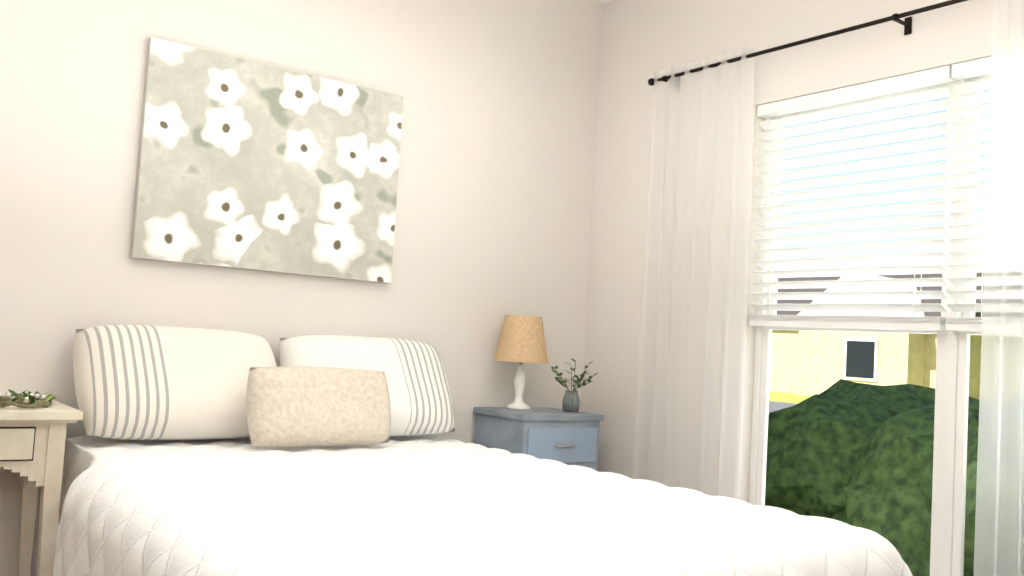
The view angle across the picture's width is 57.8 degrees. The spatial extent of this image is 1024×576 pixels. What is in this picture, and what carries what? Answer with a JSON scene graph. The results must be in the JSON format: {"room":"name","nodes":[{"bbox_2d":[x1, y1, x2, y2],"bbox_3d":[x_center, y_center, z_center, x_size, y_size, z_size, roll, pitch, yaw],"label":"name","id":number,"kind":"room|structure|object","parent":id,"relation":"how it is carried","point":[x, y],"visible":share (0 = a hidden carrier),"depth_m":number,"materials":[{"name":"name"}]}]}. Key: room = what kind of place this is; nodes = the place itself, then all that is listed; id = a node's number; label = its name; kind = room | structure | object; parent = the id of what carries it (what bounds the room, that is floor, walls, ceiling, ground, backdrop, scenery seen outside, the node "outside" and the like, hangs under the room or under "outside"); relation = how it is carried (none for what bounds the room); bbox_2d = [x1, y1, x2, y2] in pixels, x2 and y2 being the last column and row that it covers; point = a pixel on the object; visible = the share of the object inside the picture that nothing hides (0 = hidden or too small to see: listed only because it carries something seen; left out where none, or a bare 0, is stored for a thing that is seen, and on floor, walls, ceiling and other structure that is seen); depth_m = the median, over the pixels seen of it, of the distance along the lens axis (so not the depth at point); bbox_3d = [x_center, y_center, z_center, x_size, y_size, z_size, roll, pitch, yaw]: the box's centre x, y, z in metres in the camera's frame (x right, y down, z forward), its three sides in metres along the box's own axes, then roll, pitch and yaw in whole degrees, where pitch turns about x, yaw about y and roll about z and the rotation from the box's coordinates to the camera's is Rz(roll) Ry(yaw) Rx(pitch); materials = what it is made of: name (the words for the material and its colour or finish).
{"room":"bedroom","nodes":[
{"label":"bedroom","id":0,"kind":"room"},
{"bbox_2d":[0,0,602,575],"bbox_3d":[-1.111,-0.177,3.432,3.850,2.740,0.120,6,-4,-37],"label":"wall","id":1,"kind":"structure","parent":0,"point":[496,170],"depth_m":3.73,"materials":[{"name":"white paint"}]},
{"bbox_2d":[130,37,402,282],"bbox_3d":[-0.883,-0.445,3.508,1.010,0.770,0.036,6,-4,-37],"label":"picture","id":2,"kind":"object","parent":1,"relation":"attached to","point":[247,164],"visible":0.96,"depth_m":3.45,"materials":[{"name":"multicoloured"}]},
{"bbox_2d":[593,0,611,3],"bbox_3d":[-0.386,-1.661,1.795,4.900,0.100,3.650,6,-4,-37],"label":"ceiling","id":3,"kind":"structure","parent":0,"point":[602,1],"depth_m":4.51,"materials":[{"name":"white paint"}]},
{"bbox_2d":[581,0,993,502],"bbox_3d":[1.436,-0.046,3.136,0.120,2.740,3.410,6,-4,-37],"label":"wall","id":4,"kind":"structure","parent":0,"point":[642,42],"depth_m":4.13,"materials":[{"name":"white paint"}]},
{"bbox_2d":[633,0,1023,575],"bbox_3d":[1.274,0.164,3.117,0.124,2.260,2.374,6,-4,-37],"label":"curtain","id":5,"kind":"object","parent":4,"relation":"attached to","point":[690,388],"visible":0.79,"depth_m":3.68,"materials":[{"name":"white fabric"}]},
{"bbox_2d":[749,74,990,575],"bbox_3d":[1.477,0.165,3.094,0.054,1.820,1.600,6,-4,-37],"label":"window","id":6,"kind":"structure","parent":4,"relation":"in","point":[949,458],"depth_m":3.09,"materials":[{"name":"white wood"}]},
{"bbox_2d":[749,65,955,330],"bbox_3d":[1.220,-0.297,3.410,0.048,0.888,0.792,6,-4,-37],"label":"window blinds","id":7,"kind":"object","parent":6,"relation":"attached to","point":[929,77],"visible":0.98,"depth_m":3.36,"materials":[{"name":"white plastic"}]},
{"bbox_2d":[945,56,991,331],"bbox_3d":[1.700,-0.308,2.770,0.048,0.888,0.792,6,-4,-37],"label":"window blinds","id":8,"kind":"object","parent":6,"relation":"attached to","point":[972,68],"visible":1,"depth_m":3.03,"materials":[{"name":"white plastic"}]},
{"bbox_3d":[-0.553,1.169,1.620,4.900,0.100,3.650,6,-4,-37],"label":"floor","id":9,"kind":"structure","parent":0,"visible":0},
{"bbox_2d":[0,400,82,575],"bbox_3d":[-1.656,0.727,2.661,0.640,0.780,0.422,6,-4,-37],"label":"nightstand","id":10,"kind":"object","parent":9,"relation":"on","point":[32,445],"visible":1,"depth_m":2.68,"materials":[{"name":"beige wood"}]},
{"bbox_2d":[0,389,59,407],"bbox_3d":[-1.489,0.327,2.759,0.260,0.045,0.249,6,-4,-37],"label":"decor","id":11,"kind":"object","parent":10,"relation":"on","point":[32,400],"visible":1,"depth_m":2.76,"materials":[{"name":"green plant"}]},
{"bbox_2d":[53,434,912,575],"bbox_3d":[-0.284,0.857,2.541,1.762,0.663,2.240,6,-4,-37],"label":"bed","id":12,"kind":"object","parent":9,"relation":"on","point":[429,505],"visible":0.92,"depth_m":2.12,"materials":[{"name":"white fabric"}]},
{"bbox_2d":[73,325,276,439],"bbox_3d":[-1.105,0.319,3.134,0.700,0.420,0.220,6,-41,-39],"label":"pillow","id":13,"kind":"object","parent":12,"relation":"on","point":[141,382],"visible":0.96,"depth_m":2.99,"materials":[{"name":"white fabric"}]},
{"bbox_2d":[246,367,390,446],"bbox_3d":[-0.644,0.402,3.147,0.540,0.270,0.141,6,-19,-39],"label":"pillow","id":14,"kind":"object","parent":12,"relation":"on","point":[304,406],"visible":1,"depth_m":3.07,"materials":[{"name":"beige fabric"}]},
{"bbox_2d":[280,335,454,436],"bbox_3d":[-0.546,0.376,3.558,0.700,0.420,0.220,6,-38,-35],"label":"pillow","id":15,"kind":"object","parent":12,"relation":"on","point":[419,393],"visible":0.54,"depth_m":3.52,"materials":[{"name":"white fabric"}]},
{"bbox_2d":[473,407,603,470],"bbox_3d":[0.100,0.917,3.990,0.440,0.770,0.383,6,-4,-37],"label":"nightstand","id":16,"kind":"object","parent":9,"relation":"on","point":[566,438],"visible":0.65,"depth_m":3.89,"materials":[{"name":"blue wood"}]},
{"bbox_2d":[494,315,547,410],"bbox_3d":[0.038,0.325,4.037,0.239,0.406,0.239,6,-4,-37],"label":"lamp","id":17,"kind":"object","parent":16,"relation":"on","point":[521,338],"visible":1,"depth_m":3.97,"materials":[{"name":"beige fabric"}]},
{"bbox_2d":[551,358,597,412],"bbox_3d":[0.265,0.427,4.079,0.183,0.235,0.229,6,-4,-37],"label":"potted plant","id":18,"kind":"object","parent":16,"relation":"on","point":[571,401],"visible":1,"depth_m":4.05,"materials":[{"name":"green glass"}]},
{"label":"outside","id":19,"kind":"structure","parent":0,"visible":0},
{"bbox_2d":[768,391,810,414],"bbox_3d":[21.256,4.883,34.574,69.870,0.200,110.000,6,-4,-37],"label":"ground","id":20,"kind":"structure","parent":19,"point":[779,400],"depth_m":33.68,"materials":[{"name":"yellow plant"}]},
{"bbox_2d":[765,379,978,575],"bbox_3d":[2.102,1.075,3.714,1.761,1.290,2.775,6,-4,-37],"label":"bush","id":21,"kind":"object","parent":20,"relation":"on","point":[851,453],"visible":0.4,"depth_m":4.01,"materials":[{"name":"green plant"}]},
{"bbox_2d":[769,272,983,399],"bbox_3d":[16.127,2.158,43.278,10.900,5.700,13.800,6,-4,-37],"label":"house","id":22,"kind":"structure","parent":20,"relation":"on","point":[808,363],"depth_m":37.00,"materials":[{"name":"yellow paint"}]}
]}

